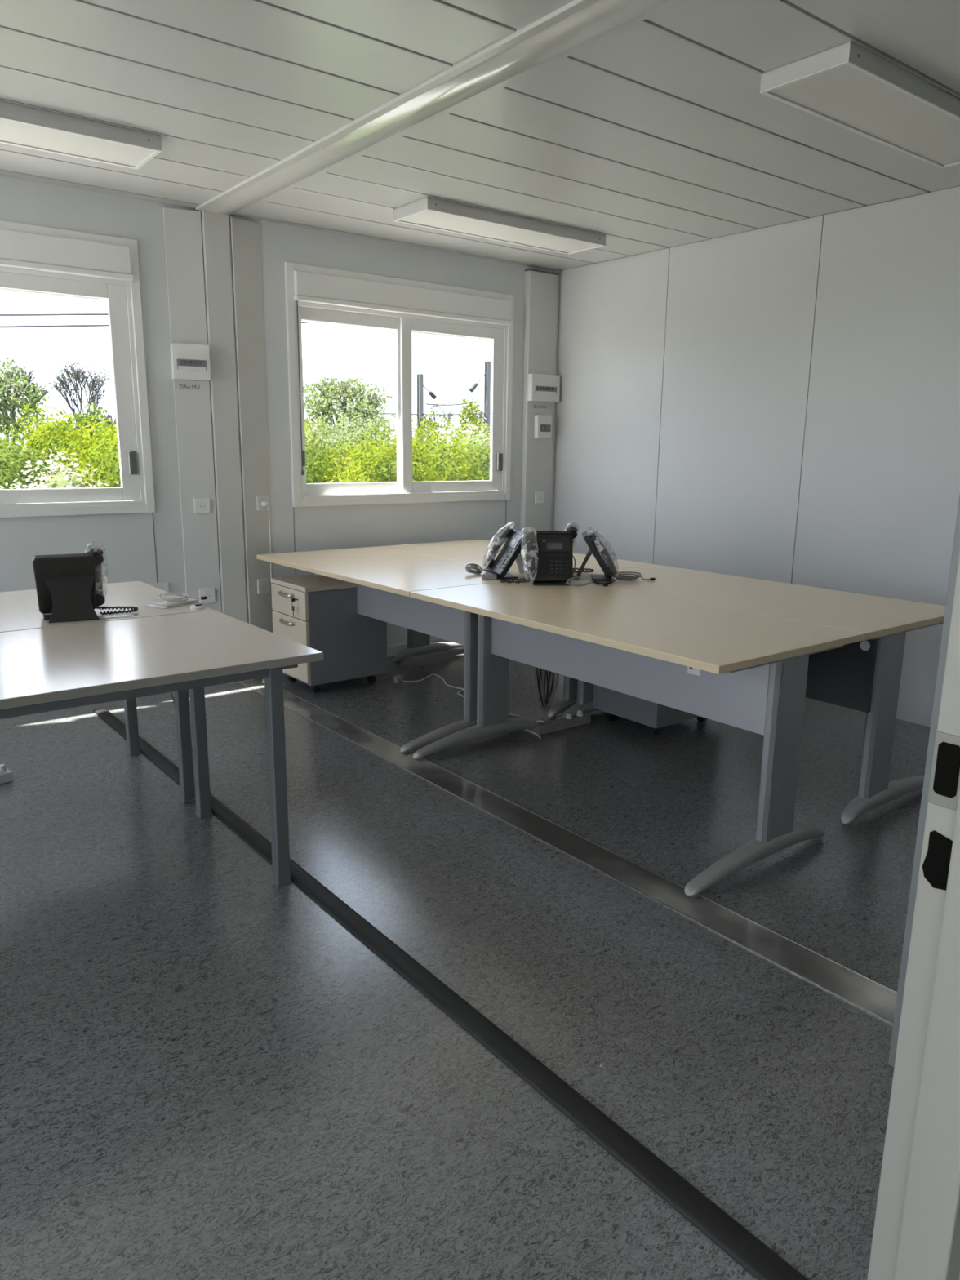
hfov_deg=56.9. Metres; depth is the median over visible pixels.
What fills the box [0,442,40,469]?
shrub
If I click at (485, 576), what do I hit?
power adapter
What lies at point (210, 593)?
wall socket
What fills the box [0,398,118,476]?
shrub
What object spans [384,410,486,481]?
shrub
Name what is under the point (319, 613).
drawer pedestal
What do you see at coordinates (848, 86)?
ceiling light
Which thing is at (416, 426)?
shrub
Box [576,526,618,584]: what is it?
desk telephone
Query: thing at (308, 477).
shrub
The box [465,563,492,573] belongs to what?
cable
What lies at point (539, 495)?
light switch
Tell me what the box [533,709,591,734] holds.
power strip
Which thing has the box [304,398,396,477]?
shrub
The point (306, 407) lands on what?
overhead wire
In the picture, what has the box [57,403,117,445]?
shrub
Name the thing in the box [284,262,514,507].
window
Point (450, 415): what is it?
tree
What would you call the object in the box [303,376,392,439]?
tree
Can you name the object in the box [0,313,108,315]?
overhead wire
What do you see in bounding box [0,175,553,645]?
wall
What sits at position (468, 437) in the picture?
shrub
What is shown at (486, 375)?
mast
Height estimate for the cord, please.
0.819 m
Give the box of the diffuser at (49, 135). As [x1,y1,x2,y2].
[0,119,154,166]
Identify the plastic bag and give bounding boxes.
[146,597,198,608]
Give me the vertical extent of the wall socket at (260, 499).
0.084 m
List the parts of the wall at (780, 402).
wall panel, wall panel, wall panel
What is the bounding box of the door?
[866,552,959,1279]
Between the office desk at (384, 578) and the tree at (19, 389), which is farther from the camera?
the tree at (19, 389)
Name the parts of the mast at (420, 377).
post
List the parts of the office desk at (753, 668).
modesty panel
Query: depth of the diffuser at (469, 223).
4.71 m
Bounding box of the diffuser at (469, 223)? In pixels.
[400,210,598,253]
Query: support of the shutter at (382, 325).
attached to the window at (317, 295)
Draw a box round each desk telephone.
[31,542,138,622]
[482,521,525,579]
[500,526,573,585]
[532,522,594,573]
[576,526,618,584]
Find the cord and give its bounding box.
[261,501,271,577]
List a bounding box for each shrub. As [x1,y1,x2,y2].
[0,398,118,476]
[0,425,78,488]
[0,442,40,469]
[0,447,119,488]
[52,414,121,488]
[303,398,361,451]
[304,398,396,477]
[304,413,349,483]
[305,445,335,483]
[306,422,439,483]
[380,416,452,457]
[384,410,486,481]
[426,417,490,459]
[444,427,490,480]
[445,416,490,459]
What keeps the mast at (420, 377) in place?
on the ground
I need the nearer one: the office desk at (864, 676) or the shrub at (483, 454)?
the office desk at (864, 676)
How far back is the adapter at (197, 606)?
3.30 m
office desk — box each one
[256,546,527,754]
[379,539,656,719]
[409,578,866,897]
[561,564,945,825]
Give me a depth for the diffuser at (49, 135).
3.40 m
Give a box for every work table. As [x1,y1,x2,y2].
[0,581,212,804]
[0,609,323,887]
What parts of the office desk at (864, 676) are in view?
modesty panel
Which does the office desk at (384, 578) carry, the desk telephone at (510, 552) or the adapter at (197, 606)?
the desk telephone at (510, 552)
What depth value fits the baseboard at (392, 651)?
5.79 m
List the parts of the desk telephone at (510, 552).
plate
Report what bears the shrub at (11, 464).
on the ground
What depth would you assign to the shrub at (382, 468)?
11.04 m
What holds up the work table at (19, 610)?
on the floor
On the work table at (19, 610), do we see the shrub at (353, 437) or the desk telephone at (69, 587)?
the desk telephone at (69, 587)
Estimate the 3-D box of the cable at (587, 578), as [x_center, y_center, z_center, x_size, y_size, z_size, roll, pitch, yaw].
[0.476,-0.261,3.954,0.187,0.039,0.049,-1,12,-6]
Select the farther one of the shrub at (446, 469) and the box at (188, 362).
the shrub at (446, 469)
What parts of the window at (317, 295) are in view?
crank rod, handle, sash, sash, handle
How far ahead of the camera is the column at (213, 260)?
4.79 m
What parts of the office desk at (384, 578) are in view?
modesty panel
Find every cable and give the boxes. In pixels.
[157,591,207,601]
[170,692,211,799]
[392,673,463,697]
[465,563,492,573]
[523,729,540,738]
[565,576,608,586]
[612,571,655,581]
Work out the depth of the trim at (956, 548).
1.84 m
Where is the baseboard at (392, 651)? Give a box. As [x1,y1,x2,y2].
[386,638,449,657]
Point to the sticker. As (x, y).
(690, 670)
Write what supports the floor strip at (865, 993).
on the floor
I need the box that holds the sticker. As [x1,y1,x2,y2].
[687,666,700,675]
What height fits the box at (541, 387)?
0.224 m
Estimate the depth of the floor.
2.18 m
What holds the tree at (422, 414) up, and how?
on the ground
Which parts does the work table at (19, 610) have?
leg, leg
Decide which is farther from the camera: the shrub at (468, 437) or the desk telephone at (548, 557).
the shrub at (468, 437)
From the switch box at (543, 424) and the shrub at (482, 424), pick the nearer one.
the switch box at (543, 424)
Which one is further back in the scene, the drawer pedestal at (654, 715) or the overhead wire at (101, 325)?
the overhead wire at (101, 325)
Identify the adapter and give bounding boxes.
[190,604,204,609]
[481,573,497,579]
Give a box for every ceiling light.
[0,100,161,168]
[393,196,605,254]
[760,40,959,168]
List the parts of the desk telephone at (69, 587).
plate, coiled cord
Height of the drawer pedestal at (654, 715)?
0.604 m
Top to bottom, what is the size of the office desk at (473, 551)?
0.736 m
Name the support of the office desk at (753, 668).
on the floor
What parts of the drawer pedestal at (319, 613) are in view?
handle, handle, drawer, drawer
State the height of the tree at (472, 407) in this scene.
3.554 m
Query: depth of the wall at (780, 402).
4.84 m
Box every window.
[0,220,155,517]
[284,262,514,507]
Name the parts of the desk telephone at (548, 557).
coiled cord, plate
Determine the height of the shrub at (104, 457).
2.426 m
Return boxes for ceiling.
[0,0,959,271]
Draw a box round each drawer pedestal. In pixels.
[270,573,386,693]
[592,684,706,735]
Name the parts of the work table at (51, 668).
long rail, leg, leg, long rail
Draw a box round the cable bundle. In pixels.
[533,666,559,711]
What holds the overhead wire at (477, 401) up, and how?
attached to the mast at (486, 375)
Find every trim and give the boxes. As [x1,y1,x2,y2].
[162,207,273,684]
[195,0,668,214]
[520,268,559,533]
[888,493,959,1067]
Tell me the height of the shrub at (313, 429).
3.134 m
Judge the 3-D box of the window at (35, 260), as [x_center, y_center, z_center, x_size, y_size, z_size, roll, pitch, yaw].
[-2.380,-1.236,4.074,1.640,1.340,0.157,-9,16,-37]
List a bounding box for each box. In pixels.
[169,342,211,389]
[527,373,559,408]
[533,414,551,438]
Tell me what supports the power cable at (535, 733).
on the floor
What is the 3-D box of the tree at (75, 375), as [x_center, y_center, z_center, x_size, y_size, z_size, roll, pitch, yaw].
[-10.881,-5.652,24.407,1.519,4.081,1.761,5,13,18]
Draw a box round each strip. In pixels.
[0,764,13,784]
[93,707,808,1279]
[238,678,897,1025]
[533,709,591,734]
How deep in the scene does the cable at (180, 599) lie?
3.39 m
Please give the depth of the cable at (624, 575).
4.14 m
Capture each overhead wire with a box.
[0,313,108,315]
[0,322,308,327]
[304,407,485,415]
[426,400,479,405]
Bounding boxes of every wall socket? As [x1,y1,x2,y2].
[193,497,210,513]
[199,587,215,603]
[256,495,269,511]
[257,577,270,594]
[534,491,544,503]
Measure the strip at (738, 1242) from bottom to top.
0.014 m
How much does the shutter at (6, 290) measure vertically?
0.266 m
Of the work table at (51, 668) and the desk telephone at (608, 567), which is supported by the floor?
the work table at (51, 668)
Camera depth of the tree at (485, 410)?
33.04 m
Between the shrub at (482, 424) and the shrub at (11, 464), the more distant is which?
the shrub at (482, 424)
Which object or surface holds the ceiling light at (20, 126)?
attached to the ceiling
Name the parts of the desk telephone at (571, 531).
coiled cord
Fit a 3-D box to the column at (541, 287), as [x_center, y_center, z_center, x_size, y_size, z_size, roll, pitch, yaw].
[0.417,-1.272,6.232,0.290,2.520,0.055,-9,16,-37]
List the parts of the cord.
cord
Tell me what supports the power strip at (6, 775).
on the floor
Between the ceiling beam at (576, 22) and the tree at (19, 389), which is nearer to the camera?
the ceiling beam at (576, 22)
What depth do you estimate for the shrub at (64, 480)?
8.06 m
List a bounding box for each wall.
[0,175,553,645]
[552,186,959,727]
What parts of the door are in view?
strike plate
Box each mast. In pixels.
[416,373,436,438]
[466,360,491,444]
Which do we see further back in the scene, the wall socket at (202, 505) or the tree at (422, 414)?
the tree at (422, 414)
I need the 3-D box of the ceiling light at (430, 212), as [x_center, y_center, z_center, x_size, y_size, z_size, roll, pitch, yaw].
[0.137,-2.215,4.766,1.225,0.057,0.307,-9,16,-37]
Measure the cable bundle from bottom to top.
0.470 m
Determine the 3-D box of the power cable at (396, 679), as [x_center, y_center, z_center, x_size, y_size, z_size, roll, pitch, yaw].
[-0.164,0.274,4.938,0.296,0.040,0.748,-9,16,-37]
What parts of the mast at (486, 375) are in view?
post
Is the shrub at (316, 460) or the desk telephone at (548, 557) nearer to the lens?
the desk telephone at (548, 557)
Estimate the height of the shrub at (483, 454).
2.377 m
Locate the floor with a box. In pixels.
[0,648,930,1279]
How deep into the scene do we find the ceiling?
3.15 m
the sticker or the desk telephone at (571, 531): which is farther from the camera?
the desk telephone at (571, 531)
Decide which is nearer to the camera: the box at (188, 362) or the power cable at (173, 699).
the power cable at (173, 699)
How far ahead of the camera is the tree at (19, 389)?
22.43 m
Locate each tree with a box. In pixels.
[0,355,50,444]
[42,358,113,422]
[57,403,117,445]
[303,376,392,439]
[416,412,432,439]
[426,402,453,439]
[456,396,484,436]
[470,404,488,436]
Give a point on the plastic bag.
(165, 604)
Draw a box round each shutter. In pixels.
[0,288,107,302]
[301,320,492,341]
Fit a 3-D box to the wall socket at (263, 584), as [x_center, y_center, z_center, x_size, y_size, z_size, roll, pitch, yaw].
[-1.249,-0.311,5.117,0.014,0.084,0.084,10,16,38]
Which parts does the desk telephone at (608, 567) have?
coiled cord, plate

